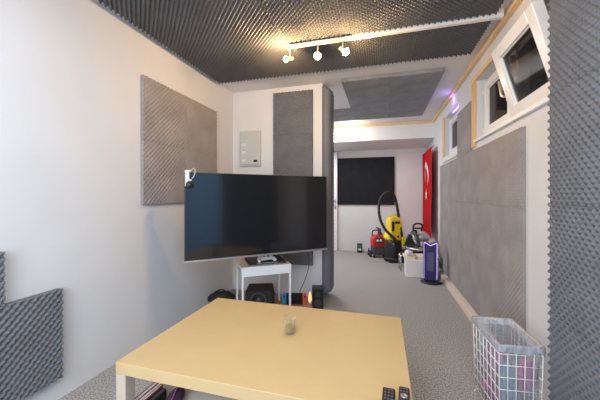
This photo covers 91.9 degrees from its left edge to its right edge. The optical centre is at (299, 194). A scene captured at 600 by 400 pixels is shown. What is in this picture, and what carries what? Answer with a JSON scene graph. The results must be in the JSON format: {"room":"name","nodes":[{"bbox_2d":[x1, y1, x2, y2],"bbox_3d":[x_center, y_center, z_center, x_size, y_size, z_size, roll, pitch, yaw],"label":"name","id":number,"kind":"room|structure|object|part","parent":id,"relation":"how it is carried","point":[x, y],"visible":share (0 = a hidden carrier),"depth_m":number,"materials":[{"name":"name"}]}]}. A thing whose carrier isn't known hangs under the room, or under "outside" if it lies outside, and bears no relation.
{"room":"studio","nodes":[
{"label":"studio","id":0,"kind":"room"},
{"bbox_2d":[0,0,232,399],"bbox_3d":[-1.151,-0.044,2.560,0.100,2.400,7.900,0,0,16],"label":"wall","id":1,"kind":"structure","parent":0,"point":[73,218],"depth_m":1.80,"materials":[{"name":"white paint"}]},
{"bbox_2d":[0,252,5,306],"bbox_3d":[-1.478,0.399,1.138,0.046,0.254,0.494,0,0,16],"label":"tile","id":2,"kind":"structure","parent":1,"relation":"attached to","point":[2,259],"depth_m":1.36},
{"bbox_2d":[0,288,63,399],"bbox_3d":[-1.407,0.773,1.388,0.046,0.494,0.494,0,0,16],"label":"acoustic foam panel","id":3,"kind":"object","parent":1,"relation":"attached to","point":[31,356],"depth_m":1.47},
{"bbox_2d":[141,140,186,204],"bbox_3d":[-1.121,-0.169,2.432,0.028,0.489,0.509,0,0,16],"label":"tile","id":4,"kind":"structure","parent":1,"relation":"attached to","point":[163,167],"depth_m":2.37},
{"bbox_2d":[141,75,186,149],"bbox_3d":[-1.121,-0.659,2.432,0.028,0.489,0.509,0,0,16],"label":"tile","id":5,"kind":"structure","parent":1,"relation":"attached to","point":[163,109],"depth_m":2.38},
{"bbox_2d":[186,150,216,172],"bbox_3d":[-0.983,-0.169,2.923,0.028,0.489,0.509,0,0,16],"label":"tile","id":6,"kind":"structure","parent":1,"relation":"attached to","point":[203,163],"depth_m":2.89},
{"bbox_2d":[186,97,216,156],"bbox_3d":[-0.983,-0.659,2.923,0.028,0.489,0.509,0,0,16],"label":"tile","id":7,"kind":"structure","parent":1,"relation":"attached to","point":[201,122],"depth_m":2.89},
{"bbox_2d":[233,83,323,295],"bbox_3d":[-0.261,-0.044,3.477,1.115,2.400,0.170,0,0,16],"label":"wall partition","id":8,"kind":"structure","parent":0,"point":[252,110],"depth_m":3.42,"materials":[{"name":"white paint"}]},
{"bbox_2d":[240,130,260,165],"bbox_3d":[-0.596,-0.549,3.459,0.270,0.420,0.048,0,0,16],"label":"box","id":9,"kind":"object","parent":8,"relation":"attached to","point":[250,141],"visible":1,"depth_m":3.44,"materials":[{"name":"grey paint"}]},
{"bbox_2d":[184,172,326,262],"bbox_3d":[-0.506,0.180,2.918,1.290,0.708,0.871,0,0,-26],"label":"television","id":10,"kind":"object","parent":8,"relation":"attached to","point":[227,215],"visible":1,"depth_m":2.49,"materials":[{"name":"grey plastic"}]},
{"bbox_2d":[184,168,195,188],"bbox_3d":[-0.858,-0.126,2.265,0.079,0.165,0.079,0,0,-26],"label":"webcam","id":11,"kind":"object","parent":10,"relation":"attached to","point":[189,184],"visible":1,"depth_m":2.23,"materials":[{"name":"white plastic"}]},
{"bbox_2d":[273,134,312,175],"bbox_3d":[-0.082,-0.435,3.314,0.466,0.492,0.046,0,0,16],"label":"tile","id":12,"kind":"structure","parent":8,"relation":"attached to","point":[292,154],"depth_m":3.30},
{"bbox_2d":[273,90,312,135],"bbox_3d":[-0.082,-0.928,3.314,0.466,0.492,0.046,0,0,16],"label":"tile","id":13,"kind":"structure","parent":8,"relation":"attached to","point":[292,111],"depth_m":3.30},
{"bbox_2d":[276,251,312,265],"bbox_3d":[-0.082,0.550,3.314,0.466,0.492,0.046,0,0,16],"label":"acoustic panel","id":14,"kind":"structure","parent":8,"relation":"attached to","point":[299,258],"depth_m":3.28,"materials":[{"name":"grey fabric"}]},
{"bbox_2d":[322,86,333,294],"bbox_3d":[0.320,-0.044,3.292,0.104,2.300,0.210,0,0,16],"label":"wrap","id":15,"kind":"object","parent":8,"relation":"attached to","point":[327,94],"visible":0.81,"depth_m":3.20,"materials":[{"name":"grey fabric"}]},
{"bbox_2d":[59,250,523,399],"bbox_3d":[0.193,1.196,2.180,2.895,0.080,7.900,0,0,16],"label":"floor","id":16,"kind":"structure","parent":0,"point":[437,333],"depth_m":2.58,"materials":[{"name":"grey carpet"}]},
{"bbox_2d":[208,289,234,301],"bbox_3d":[-0.848,1.077,3.079,0.313,0.158,0.193,0,0,4],"label":"bag","id":17,"kind":"object","parent":16,"relation":"on","point":[226,294],"visible":0.68,"depth_m":3.04,"materials":[{"name":"black fabric"}]},
{"bbox_2d":[245,283,274,303],"bbox_3d":[-0.409,1.057,3.004,0.285,0.198,0.272,0,0,-2],"label":"subwoofer","id":18,"kind":"object","parent":16,"relation":"on","point":[256,292],"visible":0.64,"depth_m":2.88,"materials":[{"name":"black plastic"}]},
{"bbox_2d":[236,257,290,305],"bbox_3d":[-0.369,0.905,2.853,0.463,0.502,0.412,0,0,-19],"label":"side table","id":19,"kind":"object","parent":16,"relation":"on","point":[247,270],"visible":0.76,"depth_m":2.69,"materials":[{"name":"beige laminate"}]},
{"bbox_3d":[-0.642,0.917,2.965,0.018,0.478,0.018,0,0,-19],"label":"leg","id":20,"kind":"part","parent":19,"relation":"part of","materials":[{"name":"white metal"}]},
{"bbox_3d":[-0.513,0.917,2.595,0.018,0.478,0.018,0,0,-19],"label":"leg","id":21,"kind":"part","parent":19,"relation":"part of","materials":[{"name":"white metal"}]},
{"bbox_2d":[237,258,289,267],"bbox_3d":[-0.369,0.667,2.853,0.455,0.022,0.400,0,0,-19],"label":"tray","id":22,"kind":"object","parent":19,"relation":"on","point":[241,262],"depth_m":2.71,"materials":[{"name":"white laminate"}]},
{"bbox_2d":[244,255,285,264],"bbox_3d":[-0.348,0.641,2.861,0.360,0.025,0.276,0,0,-19],"label":"game console","id":23,"kind":"object","parent":19,"relation":"on","point":[250,260],"visible":0.65,"depth_m":2.77,"materials":[{"name":"black plastic"}]},
{"bbox_3d":[-0.440,0.630,2.830,0.145,0.003,0.255,0,0,-19],"label":"panel","id":24,"kind":"part","parent":23,"relation":"part of","materials":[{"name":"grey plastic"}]},
{"bbox_2d":[257,255,276,262],"bbox_3d":[-0.321,0.597,2.740,0.183,0.060,0.093,0,0,-25],"label":"game controller","id":25,"kind":"object","parent":23,"relation":"on","point":[267,257],"visible":0.87,"depth_m":2.73,"materials":[{"name":"white plastic"}]},
{"bbox_3d":[-0.224,0.917,3.110,0.018,0.478,0.018,0,0,-19],"label":"leg","id":26,"kind":"part","parent":19,"relation":"part of","materials":[{"name":"white metal"}]},
{"bbox_3d":[-0.095,0.917,2.740,0.018,0.478,0.018,0,0,-19],"label":"leg","id":27,"kind":"part","parent":19,"relation":"part of","materials":[{"name":"white metal"}]},
{"bbox_2d":[116,298,412,399],"bbox_3d":[-0.101,0.931,1.443,1.184,0.450,0.792,0,0,16],"label":"coffee table","id":28,"kind":"object","parent":16,"relation":"on","point":[227,349],"visible":0.93,"depth_m":1.27,"materials":[{"name":"beige laminate"}]},
{"bbox_3d":[-0.746,0.956,1.241,0.050,0.400,0.050,0,0,16],"label":"leg","id":29,"kind":"part","parent":28,"relation":"part of","materials":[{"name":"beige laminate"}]},
{"bbox_2d":[135,382,158,399],"bbox_3d":[-0.699,0.922,1.331,0.021,0.056,0.140,0,0,16],"label":"book","id":30,"kind":"object","parent":28,"relation":"on","point":[154,384],"visible":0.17,"depth_m":1.32,"materials":[{"name":"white paper"}]},
{"bbox_2d":[140,383,161,399],"bbox_3d":[-0.682,0.924,1.313,0.016,0.052,0.140,0,0,16],"label":"book","id":31,"kind":"object","parent":28,"relation":"on","point":[151,390],"visible":0.24,"depth_m":1.33,"materials":[{"name":"white paper"}]},
{"bbox_2d":[142,384,162,399],"bbox_3d":[-0.669,0.921,1.297,0.014,0.058,0.140,0,0,16],"label":"book","id":32,"kind":"object","parent":28,"relation":"on","point":[160,386],"visible":0.44,"depth_m":1.31,"materials":[{"name":"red paper"}]},
{"bbox_2d":[148,388,166,399],"bbox_3d":[-0.650,0.925,1.279,0.028,0.050,0.140,0,0,16],"label":"book","id":33,"kind":"object","parent":28,"relation":"on","point":[161,394],"visible":0.88,"depth_m":1.32,"materials":[{"name":"black paper"}]},
{"bbox_2d":[166,387,184,399],"bbox_3d":[-0.566,0.922,1.302,0.071,0.055,0.176,0,0,-1],"label":"pouch","id":34,"kind":"object","parent":28,"relation":"on","point":[178,393],"visible":0.9,"depth_m":1.31,"materials":[{"name":"purple fabric"}]},
{"bbox_2d":[163,384,237,399],"bbox_3d":[-0.101,0.958,1.443,1.124,0.016,0.682,0,0,16],"label":"shelf","id":35,"kind":"object","parent":28,"relation":"attached to","point":[189,394],"depth_m":1.37,"materials":[{"name":"grey laminate"}]},
{"bbox_2d":[284,323,294,334],"bbox_3d":[-0.053,0.664,1.477,0.069,0.082,0.069,0,0,16],"label":"candle","id":36,"kind":"object","parent":28,"relation":"on","point":[288,328],"visible":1,"depth_m":1.46,"materials":[{"name":"beige wax"}]},
{"bbox_2d":[382,387,394,399],"bbox_3d":[0.297,0.696,0.974,0.042,0.018,0.135,0,0,19],"label":"remote control","id":37,"kind":"object","parent":28,"relation":"on","point":[388,393],"visible":1,"depth_m":1.00,"materials":[{"name":"black plastic"}]},
{"bbox_2d":[398,386,409,399],"bbox_3d":[0.349,0.696,0.975,0.036,0.020,0.145,0,0,21],"label":"remote control","id":38,"kind":"object","parent":28,"relation":"on","point":[404,392],"visible":1,"depth_m":1.00,"materials":[{"name":"black plastic"}]},
{"bbox_2d":[275,299,311,307],"bbox_3d":[-0.046,1.146,3.051,0.430,0.020,0.180,0,0,7],"label":"board","id":39,"kind":"object","parent":16,"relation":"on","point":[307,305],"visible":0.38,"depth_m":3.00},
{"bbox_2d":[282,293,306,304],"bbox_3d":[-0.057,1.076,2.994,0.250,0.118,0.031,0,0,1],"label":"console","id":40,"kind":"object","parent":39,"relation":"on","point":[296,298],"visible":1,"depth_m":2.99,"materials":[{"name":"black plastic"}]},
{"bbox_2d":[308,292,311,303],"bbox_3d":[0.104,1.073,3.020,0.044,0.125,0.044,0,0,16],"label":"night light","id":41,"kind":"object","parent":39,"relation":"on","point":[309,295],"visible":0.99,"depth_m":3.01,"materials":[{"name":"beige"}]},
{"bbox_2d":[312,285,322,308],"bbox_3d":[0.179,1.054,2.982,0.112,0.205,0.135,0,0,1],"label":"speaker","id":42,"kind":"object","parent":16,"relation":"on","point":[317,290],"visible":0.96,"depth_m":2.92},
{"bbox_2d":[357,243,361,252],"bbox_3d":[1.190,1.066,5.779,0.100,0.180,0.062,0,0,10],"label":"box","id":43,"kind":"object","parent":16,"relation":"on","point":[359,245],"visible":1,"depth_m":5.75,"materials":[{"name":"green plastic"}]},
{"bbox_2d":[368,227,384,257],"bbox_3d":[1.438,0.879,5.353,0.296,0.555,0.214,0,0,-2],"label":"vacuum cleaner","id":44,"kind":"object","parent":16,"relation":"on","point":[377,241],"visible":0.94,"depth_m":5.28,"materials":[{"name":"red plastic"}]},
{"bbox_2d":[377,191,405,262],"bbox_3d":[1.552,0.547,4.964,0.523,1.216,0.363,0,0,-29],"label":"vacuum cleaner","id":45,"kind":"object","parent":16,"relation":"on","point":[394,237],"visible":0.96,"depth_m":4.92,"materials":[{"name":"yellow plastic"}]},
{"bbox_3d":[1.627,0.541,4.915,0.145,0.170,0.014,0,0,-6],"label":"panel","id":46,"kind":"part","parent":45,"relation":"part of","materials":[{"name":"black plastic"}]},
{"bbox_2d":[399,252,404,270],"bbox_3d":[1.598,1.029,4.453,0.136,0.255,0.163,0,0,10],"label":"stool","id":47,"kind":"object","parent":16,"relation":"on","point":[400,253],"visible":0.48,"depth_m":4.43,"materials":[{"name":"white metal"}]},
{"bbox_2d":[398,234,413,262],"bbox_3d":[1.766,0.880,4.717,0.332,0.540,0.060,0,0,16],"label":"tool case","id":48,"kind":"object","parent":16,"relation":"on","point":[408,242],"visible":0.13,"depth_m":4.69,"materials":[{"name":"black plastic"}]},
{"bbox_2d":[404,258,422,277],"bbox_3d":[1.652,1.035,4.168,0.278,0.242,0.288,0,0,16],"label":"box","id":49,"kind":"object","parent":16,"relation":"on","point":[412,268],"visible":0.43,"depth_m":4.04,"materials":[{"name":"white cardboard"}]},
{"bbox_2d":[403,253,422,259],"bbox_3d":[1.656,0.893,4.182,0.300,0.041,0.251,0,0,11],"label":"carton","id":50,"kind":"object","parent":49,"relation":"on","point":[414,256],"visible":0.6,"depth_m":4.08,"materials":[{"name":"beige cardboard"}]},
{"bbox_2d":[405,250,412,255],"bbox_3d":[1.552,0.827,4.146,0.108,0.087,0.109,0,0,16],"label":"crumpled paper","id":51,"kind":"object","parent":50,"relation":"on","point":[407,252],"visible":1,"depth_m":4.12,"materials":[{"name":"white paper"}]},
{"bbox_3d":[1.652,0.935,4.168,0.278,0.042,0.288,0,0,16],"label":"lid","id":52,"kind":"part","parent":49,"relation":"part of","materials":[{"name":"white"}]},
{"bbox_2d":[420,240,442,284],"bbox_3d":[1.726,0.885,3.814,0.268,0.541,0.268,0,0,20],"label":"heater","id":53,"kind":"object","parent":16,"relation":"on","point":[430,259],"visible":1,"depth_m":3.78,"materials":[{"name":"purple plastic"}]},
{"bbox_2d":[427,252,433,270],"bbox_3d":[1.700,0.876,3.778,0.080,0.240,0.009,0,0,20],"label":"grille","id":54,"kind":"object","parent":53,"relation":"attached to","point":[430,255],"depth_m":3.78,"materials":[{"name":"purple"}]},
{"bbox_2d":[437,254,438,276],"bbox_3d":[1.891,1.004,4.168,0.166,0.305,0.176,0,0,16],"label":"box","id":55,"kind":"object","parent":16,"relation":"on","point":[437,254],"visible":0.23,"depth_m":4.07,"materials":[{"name":"grey"}]},
{"bbox_2d":[473,317,543,399],"bbox_3d":[1.095,0.942,1.544,0.211,0.432,0.332,0,0,11],"label":"wire basket","id":56,"kind":"object","parent":16,"relation":"on","point":[488,325],"visible":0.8,"depth_m":1.52,"materials":[{"name":"white metal"}]},
{"bbox_2d":[471,316,545,357],"bbox_3d":[1.095,0.924,1.544,0.217,0.404,0.346,0,0,11],"label":"liner","id":57,"kind":"object","parent":56,"relation":"in","point":[534,349],"visible":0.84,"depth_m":1.47,"materials":[{"name":"grey fabric"}]},
{"bbox_2d":[484,346,489,368],"bbox_3d":[1.084,0.936,1.659,0.057,0.134,0.073,0,0,16],"label":"wrapper","id":58,"kind":"object","parent":57,"relation":"in","point":[485,351],"visible":0.25,"depth_m":1.65,"materials":[{"name":"pink plastic"}]},
{"bbox_2d":[482,371,500,399],"bbox_3d":[1.069,1.049,1.573,0.129,0.138,0.167,0,0,16],"label":"wrapper","id":59,"kind":"object","parent":57,"relation":"in","point":[489,373],"visible":0.38,"depth_m":1.55,"materials":[{"name":"pink plastic"}]},
{"bbox_2d":[487,339,504,376],"bbox_3d":[1.063,0.882,1.569,0.062,0.187,0.170,0,0,16],"label":"wrapper","id":60,"kind":"object","parent":57,"relation":"in","point":[502,358],"visible":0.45,"depth_m":1.53,"materials":[{"name":"pink plastic"}]},
{"bbox_2d":[497,360,517,399],"bbox_3d":[1.046,0.951,1.461,0.089,0.228,0.064,0,0,16],"label":"wrapper","id":61,"kind":"object","parent":57,"relation":"in","point":[503,369],"visible":0.77,"depth_m":1.44,"materials":[{"name":"blue plastic"}]},
{"bbox_2d":[518,357,535,391],"bbox_3d":[1.123,0.897,1.438,0.070,0.163,0.061,0,0,37],"label":"wrapper","id":62,"kind":"object","parent":57,"relation":"in","point":[521,370],"visible":0.79,"depth_m":1.43,"materials":[{"name":"pink plastic"}]},
{"bbox_3d":[1.853,1.006,4.490,0.310,0.300,0.290,0,0,16],"label":"crate","id":63,"kind":"object","parent":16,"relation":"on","visible":0},
{"bbox_2d":[402,223,429,250],"bbox_3d":[1.818,0.643,4.495,0.426,0.422,0.314,0,0,4],"label":"saw","id":64,"kind":"object","parent":63,"relation":"on","point":[416,238],"visible":0.98,"depth_m":4.44,"materials":[{"name":"silver metal"}]},
{"bbox_3d":[1.759,0.694,4.488,0.062,0.183,0.193,0,0,4],"label":"blade","id":65,"kind":"part","parent":64,"relation":"part of","materials":[{"name":"silver metal"}]},
{"bbox_3d":[1.809,0.504,4.456,0.165,0.144,0.041,0,0,4],"label":"loop handle","id":66,"kind":"part","parent":64,"relation":"part of","materials":[{"name":"black plastic"}]},
{"bbox_3d":[1.904,0.664,4.489,0.174,0.123,0.123,0,0,4],"label":"motor","id":67,"kind":"part","parent":64,"relation":"part of","materials":[{"name":"silver metal"}]},
{"bbox_2d":[98,0,511,125],"bbox_3d":[0.084,-1.284,1.795,2.895,0.080,7.100,0,0,16],"label":"ceiling","id":68,"kind":"structure","parent":0,"point":[455,67],"depth_m":3.11,"materials":[{"name":"white paint"}]},
{"bbox_2d":[99,0,503,83],"bbox_3d":[0.084,-1.221,2.079,2.439,0.046,1.553,0,0,16],"label":"foam","id":69,"kind":"object","parent":68,"relation":"attached to","point":[300,21],"depth_m":2.14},
{"bbox_2d":[283,36,351,62],"bbox_3d":[0.128,-1.110,2.235,0.530,0.160,0.084,0,0,16],"label":"bar","id":70,"kind":"object","parent":69,"relation":"attached to","point":[345,51],"visible":1,"depth_m":2.23,"materials":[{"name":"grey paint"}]},
{"bbox_3d":[0.134,-1.055,2.209,0.048,0.046,0.038,0,0,16],"label":"bulb","id":71,"kind":"part","parent":70,"relation":"part of","materials":[{"name":"beige glass"}]},
{"bbox_3d":[0.340,-1.061,2.157,0.045,0.046,0.045,0,0,16],"label":"bulb","id":72,"kind":"part","parent":70,"relation":"part of","materials":[{"name":"beige glass"}]},
{"bbox_2d":[334,67,444,121],"bbox_3d":[0.909,-1.221,3.837,1.519,0.046,1.659,0,0,16],"label":"ceiling panel","id":73,"kind":"object","parent":68,"relation":"attached to","point":[423,80],"depth_m":3.49,"materials":[{"name":"grey fabric"}]},
{"bbox_2d":[289,7,503,44],"bbox_3d":[0.634,-1.214,2.148,1.510,0.060,0.034,0,0,16],"label":"trim","id":74,"kind":"structure","parent":68,"relation":"attached to","point":[500,14],"depth_m":2.06,"materials":[{"name":"white"}]},
{"bbox_2d":[338,148,427,251],"bbox_3d":[1.255,-0.044,5.932,2.895,2.400,0.100,0,0,16],"label":"wall","id":75,"kind":"structure","parent":0,"point":[356,223],"depth_m":5.73,"materials":[{"name":"paint"}]},
{"bbox_2d":[334,152,337,250],"bbox_3d":[0.352,0.141,6.084,0.865,2.030,0.100,0,0,16],"label":"door","id":76,"kind":"structure","parent":75,"relation":"in","point":[335,153],"depth_m":5.96,"materials":[{"name":"white"}]},
{"bbox_2d":[338,157,394,204],"bbox_3d":[1.316,-0.269,5.845,1.120,0.950,0.034,0,0,16],"label":"panel","id":77,"kind":"object","parent":75,"relation":"attached to","point":[361,181],"visible":1,"depth_m":5.83,"materials":[{"name":"fabric"}]},
{"bbox_2d":[334,122,433,151],"bbox_3d":[1.132,-1.091,5.588,2.845,0.425,0.830,0,0,16],"label":"ceiling","id":78,"kind":"structure","parent":0,"point":[406,136],"depth_m":5.16,"materials":[{"name":"white paint"}]},
{"bbox_2d":[334,120,431,128],"bbox_3d":[0.973,-1.222,5.182,2.550,0.045,0.033,0,0,16],"label":"trim","id":79,"kind":"structure","parent":78,"relation":"attached to","point":[420,121],"depth_m":5.03,"materials":[{"name":"brown wood"}]},
{"bbox_2d":[428,0,551,399],"bbox_3d":[1.471,-0.044,1.818,0.160,2.400,7.700,0,0,16],"label":"wall","id":80,"kind":"structure","parent":0,"point":[537,167],"depth_m":1.71,"materials":[{"name":"white paint"}]},
{"bbox_2d":[422,145,433,237],"bbox_3d":[2.206,-0.033,5.019,0.063,1.478,1.000,0,0,16],"label":"flag","id":81,"kind":"object","parent":80,"relation":"hanging from","point":[427,156],"visible":0.98,"depth_m":4.91,"materials":[{"name":"red fabric"}]},
{"bbox_2d":[442,117,444,162],"bbox_3d":[2.021,-0.759,4.079,0.012,0.630,0.110,0,0,16],"label":"trim","id":82,"kind":"structure","parent":80,"relation":"attached to","point":[443,119],"depth_m":4.06,"materials":[{"name":"brown wood"}]},
{"bbox_2d":[440,234,447,275],"bbox_3d":[1.988,0.819,3.992,0.028,0.492,0.514,0,0,16],"label":"tile","id":83,"kind":"structure","parent":80,"relation":"attached to","point":[443,240],"depth_m":3.96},
{"bbox_2d":[440,200,447,237],"bbox_3d":[1.988,0.326,3.992,0.028,0.492,0.514,0,0,16],"label":"tile","id":84,"kind":"structure","parent":80,"relation":"attached to","point":[443,203],"depth_m":3.96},
{"bbox_2d":[440,163,447,200],"bbox_3d":[1.988,-0.168,3.992,0.028,0.492,0.514,0,0,16],"label":"tile","id":85,"kind":"structure","parent":80,"relation":"attached to","point":[443,168],"depth_m":3.96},
{"bbox_2d":[443,150,457,162],"bbox_3d":[1.920,-0.475,3.655,0.075,0.062,0.800,0,0,16],"label":"trim","id":86,"kind":"structure","parent":80,"relation":"attached to","point":[454,154],"depth_m":3.59,"materials":[{"name":"white"}]},
{"bbox_2d":[447,239,457,288],"bbox_3d":[1.848,0.819,3.496,0.028,0.492,0.514,0,0,16],"label":"tile","id":87,"kind":"structure","parent":80,"relation":"attached to","point":[452,250],"depth_m":3.47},
{"bbox_2d":[447,201,457,244],"bbox_3d":[1.848,0.326,3.496,0.028,0.492,0.514,0,0,16],"label":"tile","id":88,"kind":"structure","parent":80,"relation":"attached to","point":[452,206],"depth_m":3.46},
{"bbox_2d":[447,158,457,200],"bbox_3d":[1.848,-0.168,3.496,0.028,0.492,0.514,0,0,16],"label":"tile","id":89,"kind":"structure","parent":80,"relation":"attached to","point":[452,165],"depth_m":3.47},
{"bbox_2d":[449,111,458,153],"bbox_3d":[2.007,-0.779,3.631,0.105,0.550,0.760,0,0,16],"label":"window","id":90,"kind":"structure","parent":80,"relation":"in","point":[453,122],"depth_m":3.85,"materials":[{"name":"white plastic"}]},
{"bbox_3d":[1.981,-0.774,3.638,0.006,0.364,0.604,0,0,16],"label":"pane","id":91,"kind":"part","parent":90,"relation":"part of","materials":[{"name":"clear glass"}]},
{"bbox_2d":[457,246,471,305],"bbox_3d":[1.708,0.819,3.001,0.028,0.492,0.514,0,0,16],"label":"tile","id":92,"kind":"structure","parent":80,"relation":"attached to","point":[464,272],"depth_m":2.98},
{"bbox_2d":[457,202,471,253],"bbox_3d":[1.708,0.326,3.001,0.028,0.492,0.514,0,0,16],"label":"tile","id":93,"kind":"structure","parent":80,"relation":"attached to","point":[464,228],"depth_m":2.97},
{"bbox_2d":[457,151,471,202],"bbox_3d":[1.708,-0.168,3.001,0.028,0.492,0.514,0,0,16],"label":"tile","id":94,"kind":"structure","parent":80,"relation":"attached to","point":[464,164],"depth_m":2.98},
{"bbox_2d":[457,101,472,157],"bbox_3d":[1.718,-0.659,3.037,0.028,0.489,0.489,0,0,16],"label":"tile","id":95,"kind":"structure","parent":80,"relation":"attached to","point":[464,116],"depth_m":2.99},
{"bbox_2d":[471,81,475,147],"bbox_3d":[1.642,-0.766,2.739,0.012,0.645,0.115,0,0,16],"label":"trim","id":96,"kind":"structure","parent":80,"relation":"attached to","point":[473,86],"depth_m":2.73,"materials":[{"name":"brown wood"}]},
{"bbox_2d":[432,0,522,121],"bbox_3d":[1.722,-1.222,3.072,0.040,0.045,3.650,0,0,16],"label":"trim","id":97,"kind":"structure","parent":80,"relation":"attached to","point":[514,4],"depth_m":2.40,"materials":[{"name":"brown wood"}]},
{"bbox_2d":[471,255,491,329],"bbox_3d":[1.568,0.819,2.505,0.028,0.492,0.514,0,0,16],"label":"tile","id":98,"kind":"structure","parent":80,"relation":"attached to","point":[481,294],"depth_m":2.48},
{"bbox_2d":[471,203,491,266],"bbox_3d":[1.568,0.326,2.505,0.028,0.492,0.514,0,0,16],"label":"tile","id":99,"kind":"structure","parent":80,"relation":"attached to","point":[481,235],"depth_m":2.47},
{"bbox_2d":[471,142,491,203],"bbox_3d":[1.568,-0.168,2.505,0.028,0.492,0.514,0,0,16],"label":"tile","id":100,"kind":"structure","parent":80,"relation":"attached to","point":[481,183],"depth_m":2.47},
{"bbox_2d":[439,267,544,399],"bbox_3d":[1.799,1.126,3.398,0.068,0.060,4.280,0,0,16],"label":"baseboard","id":101,"kind":"structure","parent":80,"relation":"attached to","point":[467,309],"depth_m":2.76,"materials":[{"name":"beige wood"}]},
{"bbox_2d":[471,0,534,84],"bbox_3d":[1.445,-1.071,2.054,0.018,0.045,1.540,0,0,16],"label":"trim","id":102,"kind":"structure","parent":80,"relation":"attached to","point":[489,61],"depth_m":2.47,"materials":[{"name":"brown wood"}]},
{"bbox_2d":[490,268,525,362],"bbox_3d":[1.427,0.819,2.010,0.028,0.492,0.514,0,0,16],"label":"tile","id":103,"kind":"structure","parent":80,"relation":"attached to","point":[508,300],"depth_m":1.97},
{"bbox_2d":[490,205,525,288],"bbox_3d":[1.427,0.326,2.010,0.028,0.492,0.514,0,0,16],"label":"tile","id":104,"kind":"structure","parent":80,"relation":"attached to","point":[508,223],"depth_m":1.93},
{"bbox_2d":[490,126,525,206],"bbox_3d":[1.427,-0.168,2.010,0.028,0.492,0.514,0,0,16],"label":"tile","id":105,"kind":"structure","parent":80,"relation":"attached to","point":[508,151],"depth_m":1.93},
{"bbox_2d":[473,97,549,142],"bbox_3d":[1.453,-0.492,2.005,0.075,0.027,1.410,0,0,16],"label":"trim","id":106,"kind":"structure","parent":80,"relation":"attached to","point":[544,101],"depth_m":1.83,"materials":[{"name":"white"}]},
{"bbox_2d":[482,0,549,134],"bbox_3d":[1.498,-0.779,2.081,0.240,0.550,1.220,0,0,16],"label":"window","id":107,"kind":"structure","parent":80,"relation":"in","point":[506,93],"depth_m":1.99,"materials":[{"name":"white plastic"}]},
{"bbox_3d":[1.618,-0.774,2.353,0.006,0.364,0.464,0,0,16],"label":"pane","id":108,"kind":"part","parent":107,"relation":"part of","materials":[{"name":"clear glass"}]},
{"bbox_3d":[1.619,-0.774,2.353,0.055,0.460,0.560,0,0,16],"label":"sash","id":109,"kind":"part","parent":107,"relation":"part of","materials":[{"name":"white plastic"}]},
{"bbox_3d":[1.503,-0.766,2.144,0.060,0.165,0.071,0,0,16],"label":"handle","id":110,"kind":"part","parent":107,"relation":"part of","materials":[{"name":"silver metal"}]},
{"bbox_3d":[1.385,-0.782,1.783,0.106,0.352,0.449,0,0,16],"label":"pane","id":111,"kind":"part","parent":107,"relation":"part of","materials":[{"name":"clear glass"}]},
{"bbox_3d":[1.072,-0.044,0.815,0.059,2.400,1.052,0,0,16],"label":"wall pier","id":112,"kind":"object","parent":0,"visible":0},
{"bbox_2d":[547,313,599,399],"bbox_3d":[1.096,0.796,1.093,0.046,0.499,0.499,0,0,16],"label":"tile","id":113,"kind":"structure","parent":112,"relation":"attached to","point":[574,362],"depth_m":1.18,"materials":[{"name":"grey"}]},
{"bbox_2d":[547,205,599,347],"bbox_3d":[1.096,0.296,1.093,0.046,0.499,0.499,0,0,16],"label":"acoustic panel","id":114,"kind":"structure","parent":112,"relation":"attached to","point":[574,237],"depth_m":1.15,"materials":[{"name":"grey"}]},
{"bbox_2d":[547,67,599,206],"bbox_3d":[1.096,-0.204,1.093,0.046,0.499,0.499,0,0,16],"label":"acoustic panel","id":115,"kind":"structure","parent":112,"relation":"attached to","point":[574,112],"depth_m":1.15,"materials":[{"name":"grey"}]},
{"bbox_2d":[547,0,599,95],"bbox_3d":[1.096,-0.704,1.093,0.046,0.499,0.499,0,0,16],"label":"tile","id":116,"kind":"structure","parent":112,"relation":"attached to","point":[574,29],"depth_m":1.17,"materials":[{"name":"grey"}]}
]}

